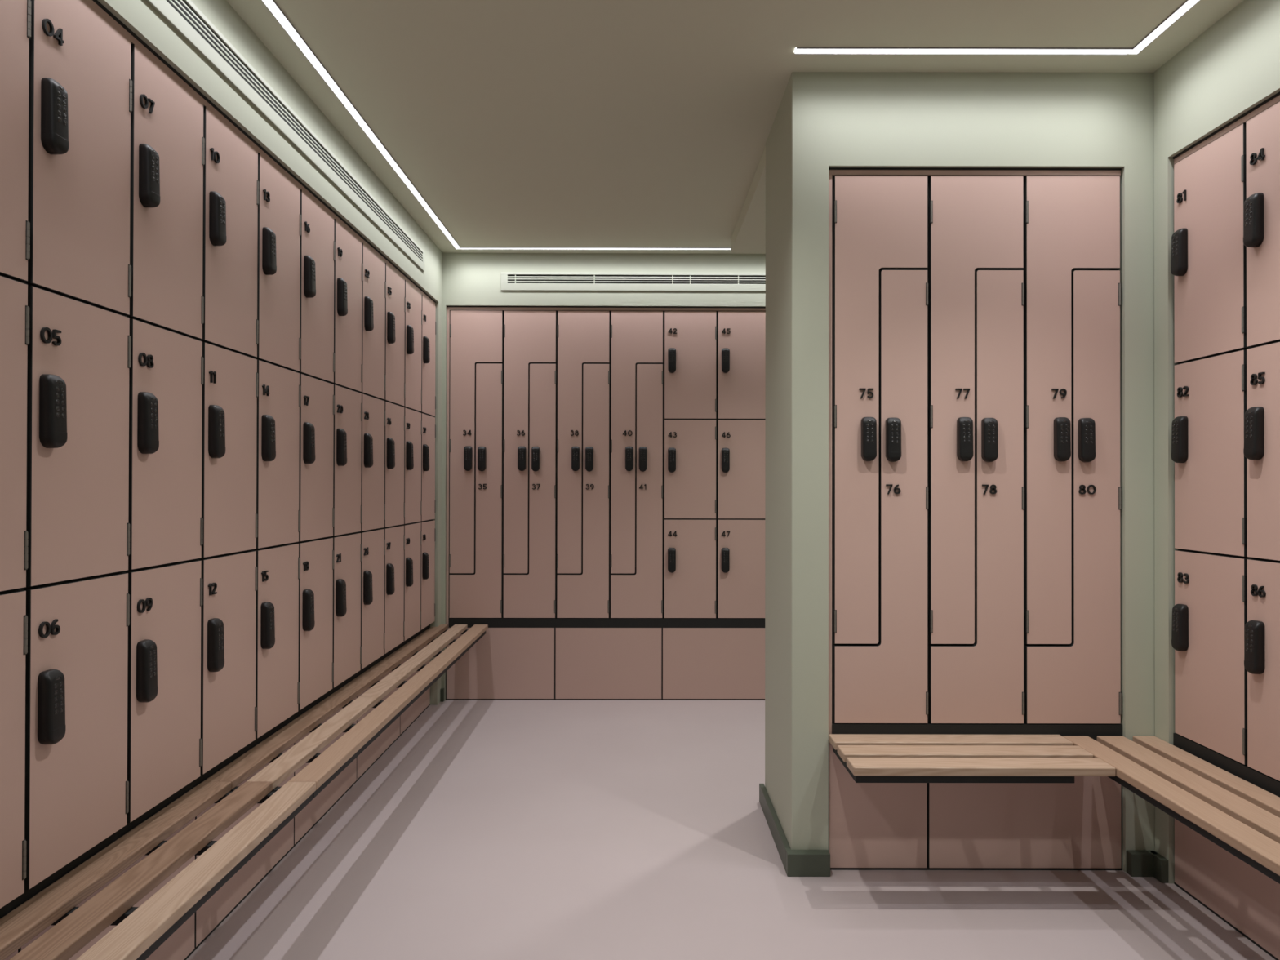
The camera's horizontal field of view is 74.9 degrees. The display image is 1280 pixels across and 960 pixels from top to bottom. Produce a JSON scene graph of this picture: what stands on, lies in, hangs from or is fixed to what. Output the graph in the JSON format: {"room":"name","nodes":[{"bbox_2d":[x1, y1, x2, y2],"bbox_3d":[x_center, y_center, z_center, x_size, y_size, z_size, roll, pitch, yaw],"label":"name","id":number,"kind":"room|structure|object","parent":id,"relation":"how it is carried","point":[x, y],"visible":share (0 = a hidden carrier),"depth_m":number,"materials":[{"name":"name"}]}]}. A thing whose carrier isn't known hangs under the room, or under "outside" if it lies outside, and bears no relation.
{"room":"changing room","nodes":[
{"label":"changing room","id":0,"kind":"room"},
{"bbox_2d":[97,0,442,705],"bbox_3d":[-1.371,-0.037,1.530,0.523,2.540,6.660,0,0,0],"label":"wall","id":1,"kind":"structure","parent":0,"point":[140,16],"depth_m":2.69,"materials":[{"name":"green paint"}]},
{"bbox_2d":[146,0,424,271],"bbox_3d":[-1.103,-1.122,2.581,0.009,0.101,3.350,0,0,0],"label":"air vent","id":2,"kind":"object","parent":1,"relation":"in","point":[184,15],"visible":1,"depth_m":2.51,"materials":[{"name":"grey metal"}]},
{"bbox_2d":[440,253,765,700],"bbox_3d":[0.947,-0.015,4.934,4.300,2.540,0.523,0,0,0],"label":"wall","id":3,"kind":"structure","parent":0,"point":[468,279],"depth_m":4.67,"materials":[{"name":"green paint"}]},
{"bbox_2d":[440,688,444,702],"bbox_3d":[-1.100,1.195,4.642,0.022,0.070,0.022,0,0,0],"label":"baseboard","id":4,"kind":"structure","parent":3,"relation":"attached to","point":[442,690],"depth_m":4.63,"materials":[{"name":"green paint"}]},
{"bbox_2d":[501,271,765,291],"bbox_3d":[0.712,-1.107,4.674,2.977,0.101,0.006,0,0,0],"label":"air vent","id":5,"kind":"object","parent":3,"relation":"in","point":[510,281],"visible":0.48,"depth_m":4.67,"materials":[{"name":"grey metal"}]},
{"bbox_2d":[186,700,1275,959],"bbox_3d":[0.697,1.247,1.743,5.000,0.060,7.300,0,0,0],"label":"floor","id":6,"kind":"structure","parent":0,"point":[487,829],"depth_m":2.56,"materials":[{"name":"plastic"}]},
{"bbox_2d":[0,782,315,959],"bbox_3d":[-0.999,0.809,1.402,0.300,0.046,1.573,0,0,0],"label":"slatted bench","id":7,"kind":"object","parent":6,"relation":"attached to","point":[138,932],"visible":1,"depth_m":1.66,"materials":[{"name":"brown wood"}]},
{"bbox_2d":[4,644,430,959],"bbox_3d":[-1.163,1.018,2.889,0.033,0.404,3.345,0,0,0],"label":"plinth","id":8,"kind":"object","parent":6,"relation":"on","point":[191,934],"visible":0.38,"depth_m":2.53,"materials":[{"name":"pink laminate"}]},
{"bbox_2d":[0,0,435,918],"bbox_3d":[-1.146,-0.085,2.895,0.049,1.801,3.349,0,0,0],"label":"surround","id":9,"kind":"object","parent":6,"relation":"on","point":[96,5],"visible":0.48,"depth_m":2.14,"materials":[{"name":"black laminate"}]},
{"bbox_2d":[0,588,27,908],"bbox_3d":[-1.311,0.477,1.380,0.426,0.556,0.303,0,0,0],"label":"locker","id":10,"kind":"object","parent":9,"relation":"on","point":[13,616],"visible":1,"depth_m":1.49,"materials":[{"name":"pink laminate"}]},
{"bbox_2d":[0,275,29,591],"bbox_3d":[-1.310,-0.082,1.383,0.426,0.559,0.303,0,0,0],"label":"locker","id":11,"kind":"object","parent":10,"relation":"on","point":[14,308],"visible":1,"depth_m":1.50,"materials":[{"name":"pink laminate"}]},
{"bbox_2d":[0,0,31,283],"bbox_3d":[-1.308,-0.667,1.386,0.426,0.609,0.303,0,0,0],"label":"locker","id":12,"kind":"object","parent":11,"relation":"on","point":[15,15],"visible":1,"depth_m":1.50,"materials":[{"name":"pink"}]},
{"bbox_2d":[21,571,129,889],"bbox_3d":[-1.310,0.479,1.684,0.426,0.556,0.303,0,0,0],"label":"locker","id":13,"kind":"object","parent":9,"relation":"on","point":[77,783],"visible":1,"depth_m":1.66,"materials":[{"name":"pink laminate"}]},
{"bbox_2d":[26,285,131,587],"bbox_3d":[-1.309,-0.080,1.687,0.426,0.559,0.303,0,0,0],"label":"locker","id":14,"kind":"object","parent":13,"relation":"on","point":[78,361],"visible":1,"depth_m":1.66,"materials":[{"name":"pink laminate"}]},
{"bbox_2d":[22,0,132,315],"bbox_3d":[-1.308,-0.665,1.691,0.426,0.609,0.303,0,0,0],"label":"locker","id":15,"kind":"object","parent":14,"relation":"on","point":[80,83],"visible":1,"depth_m":1.67,"materials":[{"name":"pink"}]},
{"bbox_2d":[124,559,202,822],"bbox_3d":[-1.310,0.480,1.989,0.426,0.556,0.303,0,0,0],"label":"locker","id":16,"kind":"object","parent":9,"relation":"on","point":[164,740],"visible":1,"depth_m":1.97,"materials":[{"name":"pink laminate"}]},
{"bbox_2d":[124,319,204,571],"bbox_3d":[-1.309,-0.079,1.992,0.426,0.559,0.303,0,0,0],"label":"locker","id":17,"kind":"object","parent":16,"relation":"on","point":[166,521],"visible":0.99,"depth_m":1.97,"materials":[{"name":"pink laminate"}]},
{"bbox_2d":[124,44,204,340],"bbox_3d":[-1.308,-0.664,1.995,0.426,0.609,0.303,0,0,0],"label":"locker","id":18,"kind":"object","parent":17,"relation":"on","point":[167,140],"visible":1,"depth_m":1.97,"materials":[{"name":"pink"}]},
{"bbox_2d":[197,550,257,774],"bbox_3d":[-1.309,0.482,2.293,0.426,0.556,0.303,0,0,0],"label":"locker","id":19,"kind":"object","parent":9,"relation":"on","point":[228,709],"visible":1,"depth_m":2.27,"materials":[{"name":"pink laminate"}]},
{"bbox_2d":[201,342,257,558],"bbox_3d":[-1.308,-0.077,2.296,0.426,0.559,0.303,0,0,0],"label":"locker","id":20,"kind":"object","parent":19,"relation":"on","point":[229,516],"visible":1,"depth_m":2.28,"materials":[{"name":"pink laminate"}]},
{"bbox_2d":[198,106,258,358],"bbox_3d":[-1.307,-0.662,2.300,0.426,0.609,0.303,0,0,0],"label":"locker","id":21,"kind":"object","parent":20,"relation":"on","point":[230,167],"visible":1,"depth_m":2.28,"materials":[{"name":"pink"}]},
{"bbox_2d":[251,542,299,738],"bbox_3d":[-1.309,0.484,2.598,0.426,0.556,0.303,0,0,0],"label":"locker","id":22,"kind":"object","parent":9,"relation":"on","point":[277,624],"visible":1,"depth_m":2.58,"materials":[{"name":"pink laminate"}]},
{"bbox_2d":[256,360,300,548],"bbox_3d":[-1.308,-0.075,2.601,0.426,0.559,0.303,0,0,0],"label":"locker","id":23,"kind":"object","parent":22,"relation":"on","point":[278,398],"visible":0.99,"depth_m":2.58,"materials":[{"name":"pink laminate"}]},
{"bbox_2d":[253,152,301,372],"bbox_3d":[-1.307,-0.660,2.604,0.426,0.609,0.303,0,0,0],"label":"locker","id":24,"kind":"object","parent":23,"relation":"on","point":[279,216],"visible":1,"depth_m":2.59,"materials":[{"name":"pink"}]},
{"bbox_2d":[295,537,333,710],"bbox_3d":[-1.309,0.485,2.902,0.426,0.556,0.303,0,0,0],"label":"locker","id":25,"kind":"object","parent":9,"relation":"on","point":[316,668],"visible":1,"depth_m":2.89,"materials":[{"name":"pink laminate"}]},
{"bbox_2d":[298,373,334,542],"bbox_3d":[-1.308,-0.074,2.905,0.426,0.559,0.303,0,0,0],"label":"locker","id":26,"kind":"object","parent":25,"relation":"on","point":[317,408],"visible":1,"depth_m":2.88,"materials":[{"name":"pink laminate"}]},
{"bbox_2d":[296,189,335,382],"bbox_3d":[-1.307,-0.659,2.909,0.426,0.609,0.303,0,0,0],"label":"locker","id":27,"kind":"object","parent":26,"relation":"on","point":[317,245],"visible":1,"depth_m":2.89,"materials":[{"name":"pink laminate"}]},
{"bbox_2d":[328,532,361,688],"bbox_3d":[-1.308,0.487,3.207,0.426,0.556,0.303,0,0,0],"label":"locker","id":28,"kind":"object","parent":9,"relation":"on","point":[347,548],"visible":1,"depth_m":3.20,"materials":[{"name":"pink laminate"}]},
{"bbox_2d":[333,384,362,536],"bbox_3d":[-1.307,-0.072,3.210,0.426,0.559,0.303,0,0,0],"label":"locker","id":29,"kind":"object","parent":28,"relation":"on","point":[348,415],"visible":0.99,"depth_m":3.19,"materials":[{"name":"pink laminate"}]},
{"bbox_2d":[330,218,363,392],"bbox_3d":[-1.306,-0.657,3.213,0.426,0.609,0.303,0,0,0],"label":"locker","id":30,"kind":"object","parent":29,"relation":"on","point":[348,265],"visible":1,"depth_m":3.19,"materials":[{"name":"pink laminate"}]},
{"bbox_2d":[358,528,385,669],"bbox_3d":[-1.308,0.489,3.511,0.426,0.556,0.303,0,0,0],"label":"locker","id":31,"kind":"object","parent":9,"relation":"on","point":[372,541],"visible":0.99,"depth_m":3.49,"materials":[{"name":"pink laminate"}]},
{"bbox_2d":[360,393,385,531],"bbox_3d":[-1.307,-0.070,3.515,0.426,0.559,0.303,0,0,0],"label":"locker","id":32,"kind":"object","parent":31,"relation":"on","point":[373,422],"visible":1,"depth_m":3.50,"materials":[{"name":"pink laminate"}]},
{"bbox_2d":[359,242,386,399],"bbox_3d":[-1.306,-0.655,3.518,0.426,0.609,0.303,0,0,0],"label":"locker","id":33,"kind":"object","parent":32,"relation":"on","point":[373,283],"visible":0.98,"depth_m":3.50,"materials":[{"name":"pink laminate"}]},
{"bbox_2d":[382,524,404,654],"bbox_3d":[-1.308,0.490,3.816,0.426,0.556,0.303,0,0,0],"label":"locker","id":34,"kind":"object","parent":9,"relation":"on","point":[394,537],"visible":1,"depth_m":3.80,"materials":[{"name":"pink laminate"}]},
{"bbox_2d":[384,401,404,527],"bbox_3d":[-1.306,-0.069,3.819,0.426,0.559,0.303,0,0,0],"label":"locker","id":35,"kind":"object","parent":34,"relation":"on","point":[394,428],"visible":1,"depth_m":3.80,"materials":[{"name":"pink laminate"}]},
{"bbox_2d":[382,262,405,406],"bbox_3d":[-1.305,-0.654,3.822,0.426,0.609,0.303,0,0,0],"label":"locker","id":36,"kind":"object","parent":35,"relation":"on","point":[395,300],"visible":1,"depth_m":3.81,"materials":[{"name":"pink laminate"}]},
{"bbox_2d":[401,521,422,640],"bbox_3d":[-1.307,0.492,4.121,0.426,0.556,0.303,0,0,0],"label":"locker","id":37,"kind":"object","parent":9,"relation":"on","point":[412,531],"visible":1,"depth_m":4.10,"materials":[{"name":"pink laminate"}]},
{"bbox_2d":[404,407,422,524],"bbox_3d":[-1.306,-0.067,4.124,0.426,0.559,0.303,0,0,0],"label":"locker","id":38,"kind":"object","parent":37,"relation":"on","point":[413,422],"visible":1,"depth_m":4.11,"materials":[{"name":"pink laminate"}]},
{"bbox_2d":[403,280,422,412],"bbox_3d":[-1.305,-0.652,4.127,0.426,0.609,0.303,0,0,0],"label":"locker","id":39,"kind":"object","parent":38,"relation":"on","point":[413,313],"visible":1,"depth_m":4.11,"materials":[{"name":"pink laminate"}]},
{"bbox_2d":[418,520,435,630],"bbox_3d":[-1.307,0.494,4.418,0.426,0.556,0.289,0,0,0],"label":"locker","id":40,"kind":"object","parent":9,"relation":"on","point":[428,527],"visible":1,"depth_m":4.40,"materials":[{"name":"pink laminate"}]},
{"bbox_2d":[421,413,435,521],"bbox_3d":[-1.306,-0.065,4.421,0.426,0.559,0.289,0,0,0],"label":"locker","id":41,"kind":"object","parent":40,"relation":"on","point":[428,426],"visible":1,"depth_m":4.41,"materials":[{"name":"pink laminate"}]},
{"bbox_2d":[418,294,435,417],"bbox_3d":[-1.305,-0.650,4.424,0.426,0.609,0.289,0,0,0],"label":"locker","id":42,"kind":"object","parent":41,"relation":"on","point":[428,308],"visible":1,"depth_m":4.40,"materials":[{"name":"pink laminate"}]},
{"bbox_2d":[203,624,488,798],"bbox_3d":[-0.996,0.820,3.417,0.300,0.046,2.456,0,0,0],"label":"slatted bench","id":43,"kind":"object","parent":6,"relation":"attached to","point":[323,767],"visible":0.84,"depth_m":2.78,"materials":[{"name":"brown wood"}]},
{"bbox_2d":[445,626,764,700],"bbox_3d":[-0.177,1.029,4.688,1.816,0.405,0.030,0,0,0],"label":"plinth","id":44,"kind":"object","parent":6,"relation":"on","point":[504,664],"visible":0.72,"depth_m":4.67,"materials":[{"name":"pink laminate"}]},
{"bbox_2d":[445,306,765,627],"bbox_3d":[-0.170,-0.074,4.704,1.828,1.801,0.050,0,0,0],"label":"surround","id":45,"kind":"object","parent":6,"relation":"on","point":[491,622],"visible":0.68,"depth_m":4.68,"materials":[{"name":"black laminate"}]},
{"bbox_2d":[448,363,503,617],"bbox_3d":[-0.920,0.060,4.860,0.300,1.429,0.426,0,0,0],"label":"locker","id":46,"kind":"object","parent":45,"relation":"on","point":[479,594],"visible":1,"depth_m":4.67,"materials":[{"name":"pink laminate"}]},
{"bbox_2d":[448,310,503,573],"bbox_3d":[-0.920,-0.213,4.861,0.300,1.478,0.426,0,0,0],"label":"locker","id":47,"kind":"object","parent":46,"relation":"on","point":[476,336],"visible":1,"depth_m":4.67,"materials":[{"name":"pink laminate"}]},
{"bbox_2d":[502,363,556,617],"bbox_3d":[-0.619,0.061,4.862,0.299,1.429,0.426,0,0,0],"label":"locker","id":48,"kind":"object","parent":45,"relation":"on","point":[533,594],"visible":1,"depth_m":4.67,"materials":[{"name":"pink laminate"}]},
{"bbox_2d":[502,310,556,573],"bbox_3d":[-0.619,-0.212,4.863,0.299,1.478,0.426,0,0,0],"label":"locker","id":49,"kind":"object","parent":48,"relation":"on","point":[530,336],"visible":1,"depth_m":4.68,"materials":[{"name":"pink laminate"}]},
{"bbox_2d":[556,363,610,617],"bbox_3d":[-0.319,0.061,4.864,0.299,1.429,0.426,0,0,0],"label":"locker","id":50,"kind":"object","parent":45,"relation":"on","point":[586,594],"visible":1,"depth_m":4.68,"materials":[{"name":"pink laminate"}]},
{"bbox_2d":[556,311,610,573],"bbox_3d":[-0.319,-0.212,4.865,0.299,1.478,0.426,0,0,0],"label":"locker","id":51,"kind":"object","parent":50,"relation":"on","point":[582,336],"visible":1,"depth_m":4.68,"materials":[{"name":"pink laminate"}]},
{"bbox_2d":[609,364,663,617],"bbox_3d":[-0.019,0.062,4.866,0.299,1.429,0.426,0,0,0],"label":"locker","id":52,"kind":"object","parent":45,"relation":"on","point":[639,594],"visible":1,"depth_m":4.68,"materials":[{"name":"pink laminate"}]},
{"bbox_2d":[609,311,663,573],"bbox_3d":[-0.019,-0.211,4.867,0.299,1.478,0.426,0,0,0],"label":"locker","id":53,"kind":"object","parent":52,"relation":"on","point":[637,337],"visible":1,"depth_m":4.68,"materials":[{"name":"pink laminate"}]},
{"bbox_2d":[662,519,716,617],"bbox_3d":[0.280,0.499,4.865,0.299,0.556,0.426,0,0,0],"label":"locker","id":54,"kind":"object","parent":45,"relation":"on","point":[689,545],"visible":1,"depth_m":4.68,"materials":[{"name":"pink laminate"}]},
{"bbox_2d":[663,419,716,519],"bbox_3d":[0.281,-0.060,4.869,0.299,0.559,0.426,0,0,0],"label":"locker","id":55,"kind":"object","parent":54,"relation":"on","point":[690,446],"visible":0.99,"depth_m":4.68,"materials":[{"name":"pink laminate"}]},
{"bbox_2d":[663,311,716,419],"bbox_3d":[0.282,-0.645,4.872,0.299,0.609,0.426,0,0,0],"label":"locker","id":56,"kind":"object","parent":55,"relation":"on","point":[690,337],"visible":1,"depth_m":4.68,"materials":[{"name":"pink laminate"}]},
{"bbox_2d":[716,519,764,617],"bbox_3d":[0.580,0.499,4.867,0.299,0.556,0.426,0,0,0],"label":"locker","id":57,"kind":"object","parent":45,"relation":"on","point":[740,543],"visible":0.91,"depth_m":4.68,"materials":[{"name":"pink laminate"}]},
{"bbox_2d":[716,419,765,519],"bbox_3d":[0.581,-0.059,4.870,0.299,0.559,0.426,0,0,0],"label":"locker","id":58,"kind":"object","parent":57,"relation":"on","point":[740,443],"visible":0.88,"depth_m":4.68,"materials":[{"name":"pink laminate"}]},
{"bbox_2d":[716,311,765,419],"bbox_3d":[0.582,-0.645,4.874,0.299,0.609,0.426,0,0,0],"label":"locker","id":59,"kind":"object","parent":58,"relation":"on","point":[740,335],"visible":0.91,"depth_m":4.69,"materials":[{"name":"pink laminate"}]},
{"bbox_2d":[828,741,1122,870],"bbox_3d":[1.050,1.021,2.632,0.922,0.403,0.030,0,0,0],"label":"plinth","id":60,"kind":"object","parent":6,"relation":"on","point":[1077,825],"visible":0.61,"depth_m":2.62,"materials":[{"name":"pink laminate"}]},
{"bbox_2d":[828,167,1122,741],"bbox_3d":[1.053,-0.083,2.648,0.924,1.801,0.050,0,0,0],"label":"surround","id":61,"kind":"object","parent":6,"relation":"on","point":[1092,731],"visible":0.71,"depth_m":2.62,"materials":[{"name":"pink laminate"}]},
{"bbox_2d":[831,270,928,723],"bbox_3d":[0.758,0.052,2.809,0.301,1.429,0.426,0,0,0],"label":"locker","id":62,"kind":"object","parent":61,"relation":"on","point":[886,682],"visible":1,"depth_m":2.62,"materials":[{"name":"pink laminate"}]},
{"bbox_2d":[831,175,927,644],"bbox_3d":[0.758,-0.221,2.811,0.301,1.478,0.426,0,0,0],"label":"locker","id":63,"kind":"object","parent":62,"relation":"on","point":[879,222],"visible":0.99,"depth_m":2.62,"materials":[{"name":"pink laminate"}]},
{"bbox_2d":[927,270,1024,723],"bbox_3d":[1.059,0.052,2.809,0.300,1.429,0.426,0,0,0],"label":"locker","id":64,"kind":"object","parent":61,"relation":"on","point":[981,682],"visible":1,"depth_m":2.62,"materials":[{"name":"pink laminate"}]},
{"bbox_2d":[927,175,1023,644],"bbox_3d":[1.060,-0.221,2.811,0.300,1.478,0.426,0,0,0],"label":"locker","id":65,"kind":"object","parent":64,"relation":"on","point":[975,222],"visible":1,"depth_m":2.62,"materials":[{"name":"pink laminate"}]},
{"bbox_2d":[1023,270,1121,724],"bbox_3d":[1.362,0.053,2.809,0.303,1.429,0.426,0,0,0],"label":"locker","id":66,"kind":"object","parent":61,"relation":"on","point":[1078,682],"visible":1,"depth_m":2.62,"materials":[{"name":"pink laminate"}]},
{"bbox_2d":[1022,175,1119,644],"bbox_3d":[1.362,-0.220,2.811,0.303,1.478,0.426,0,0,0],"label":"locker","id":67,"kind":"object","parent":66,"relation":"on","point":[1071,222],"visible":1,"depth_m":2.62,"materials":[{"name":"pink laminate"}]},
{"bbox_2d":[1173,91,1279,797],"bbox_3d":[1.644,-0.084,2.230,0.050,1.801,0.614,0,0,0],"label":"surround","id":68,"kind":"object","parent":6,"relation":"on","point":[1265,782],"visible":0.7,"depth_m":2.30,"materials":[{"name":"pink laminate"}]},
{"bbox_2d":[1171,549,1253,764],"bbox_3d":[1.805,0.488,2.381,0.426,0.556,0.300,0,0,0],"label":"locker","id":69,"kind":"object","parent":68,"relation":"on","point":[1210,609],"visible":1,"depth_m":2.37,"materials":[{"name":"pink laminate"}]},
{"bbox_2d":[1171,349,1248,557],"bbox_3d":[1.806,-0.071,2.384,0.426,0.559,0.300,0,0,0],"label":"locker","id":70,"kind":"object","parent":69,"relation":"on","point":[1207,426],"visible":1,"depth_m":2.37,"materials":[{"name":"pink laminate"}]},
{"bbox_2d":[1170,123,1250,364],"bbox_3d":[1.807,-0.656,2.387,0.426,0.609,0.300,0,0,0],"label":"locker","id":71,"kind":"object","parent":70,"relation":"on","point":[1208,264],"visible":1,"depth_m":2.37,"materials":[{"name":"pink"}]},
{"bbox_2d":[1244,558,1279,781],"bbox_3d":[1.805,0.486,2.080,0.426,0.556,0.300,0,0,0],"label":"locker","id":72,"kind":"object","parent":68,"relation":"on","point":[1262,628],"visible":1,"depth_m":2.16,"materials":[{"name":"pink laminate"}]},
{"bbox_2d":[1243,342,1279,560],"bbox_3d":[1.806,-0.073,2.083,0.426,0.559,0.300,0,0,0],"label":"locker","id":73,"kind":"object","parent":72,"relation":"on","point":[1261,451],"visible":1,"depth_m":2.17,"materials":[{"name":"pink laminate"}]},
{"bbox_2d":[1243,101,1279,347],"bbox_3d":[1.807,-0.658,2.086,0.426,0.609,0.300,0,0,0],"label":"locker","id":74,"kind":"object","parent":73,"relation":"on","point":[1261,220],"visible":1,"depth_m":2.17,"materials":[{"name":"pink"}]},
{"bbox_2d":[1173,818,1279,959],"bbox_3d":[1.632,1.020,2.224,0.030,0.403,0.612,0,0,0],"label":"plinth","id":75,"kind":"object","parent":6,"relation":"on","point":[1240,895],"visible":0.53,"depth_m":2.29,"materials":[{"name":"pink laminate"}]},
{"bbox_2d":[226,0,1243,253],"bbox_3d":[0.702,-1.323,1.757,5.000,0.080,7.300,0,0,0],"label":"ceiling","id":76,"kind":"structure","parent":0,"point":[518,123],"depth_m":2.62,"materials":[{"name":"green paint"}]},
{"bbox_2d":[261,0,731,249],"bbox_3d":[0.596,-1.281,1.620,3.211,0.004,5.926,0,0,0],"label":"recessed light","id":77,"kind":"object","parent":76,"relation":"in","point":[271,5],"visible":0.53,"depth_m":3.01,"materials":[{"name":"white plastic"}]},
{"bbox_2d":[262,0,460,248],"bbox_3d":[-0.994,-1.283,1.619,0.026,0.001,5.923,0,0,0],"label":"diffuser","id":78,"kind":"object","parent":77,"relation":"attached to","point":[270,4],"depth_m":2.83,"materials":[{"name":"white plastic"}]},
{"bbox_2d":[461,248,731,249],"bbox_3d":[0.610,-1.264,4.568,3.182,0.001,0.026,0,0,0],"label":"diffuser","id":79,"kind":"object","parent":77,"relation":"attached to","point":[461,248],"depth_m":4.57,"materials":[{"name":"white plastic"}]},
{"bbox_2d":[794,0,1199,54],"bbox_3d":[0.976,-1.286,0.578,1.026,0.004,3.842,0,0,0],"label":"recessed light","id":80,"kind":"object","parent":76,"relation":"in","point":[1187,5],"visible":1,"depth_m":2.47,"materials":[{"name":"white plastic"}]},
{"bbox_2d":[795,48,1131,53],"bbox_3d":[0.961,-1.275,2.483,0.996,0.001,0.027,0,0,0],"label":"diffuser","id":81,"kind":"object","parent":80,"relation":"attached to","point":[797,51],"depth_m":2.48,"materials":[{"name":"white plastic"}]},
{"bbox_2d":[1128,0,1198,53],"bbox_3d":[1.473,-1.285,0.577,0.027,0.001,3.839,0,0,0],"label":"diffuser","id":82,"kind":"object","parent":80,"relation":"attached to","point":[1189,3],"depth_m":2.34,"materials":[{"name":"white plastic"}]},
{"bbox_2d":[764,71,1155,872],"bbox_3d":[1.137,-0.026,2.883,1.326,2.540,0.547,0,0,0],"label":"wall","id":83,"kind":"structure","parent":0,"point":[823,121],"depth_m":2.62,"materials":[{"name":"green paint"}]},
{"bbox_2d":[731,146,765,253],"bbox_3d":[1.539,-1.232,3.768,2.124,0.078,1.222,0,0,0],"label":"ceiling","id":84,"kind":"structure","parent":83,"relation":"attached to","point":[748,236],"depth_m":3.87,"materials":[{"name":"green paint"}]},
{"bbox_2d":[759,783,791,869],"bbox_3d":[0.463,1.188,2.891,0.018,0.070,0.576,0,0,0],"label":"baseboard","id":85,"kind":"structure","parent":83,"relation":"attached to","point":[778,834],"depth_m":2.85,"materials":[{"name":"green paint"}]},
{"bbox_2d":[785,849,830,876],"bbox_3d":[0.520,1.187,2.586,0.132,0.070,0.033,0,0,0],"label":"baseboard","id":86,"kind":"structure","parent":83,"relation":"attached to","point":[798,863],"depth_m":2.57,"materials":[{"name":"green paint"}]},
{"bbox_2d":[1126,850,1156,876],"bbox_3d":[1.558,1.188,2.588,0.085,0.070,0.030,0,0,0],"label":"baseboard","id":87,"kind":"structure","parent":83,"relation":"attached to","point":[1139,863],"depth_m":2.57,"materials":[{"name":"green paint"}]},
{"bbox_2d":[828,733,1115,782],"bbox_3d":[0.952,0.818,2.460,0.724,0.046,0.311,0,0,0],"label":"slatted bench","id":88,"kind":"object","parent":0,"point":[867,757],"visible":1,"depth_m":2.38,"materials":[{"name":"brown wood"}]},
{"bbox_2d":[1153,0,1279,883],"bbox_3d":[1.868,-0.038,0.429,0.523,2.540,4.356,0,0,0],"label":"wall","id":89,"kind":"structure","parent":0,"point":[1233,67],"depth_m":2.54,"materials":[{"name":"green paint"}]},
{"bbox_2d":[1150,850,1168,883],"bbox_3d":[1.593,1.188,2.566,0.022,0.070,0.065,0,0,0],"label":"baseboard","id":90,"kind":"structure","parent":89,"relation":"attached to","point":[1160,863],"depth_m":2.54,"materials":[{"name":"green paint"}]},
{"bbox_2d":[1062,735,1279,884],"bbox_3d":[1.460,0.814,1.574,0.288,0.046,2.056,0,0,0],"label":"slatted bench","id":91,"kind":"object","parent":89,"relation":"attached to","point":[1239,816],"visible":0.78,"depth_m":2.12,"materials":[{"name":"brown wood"}]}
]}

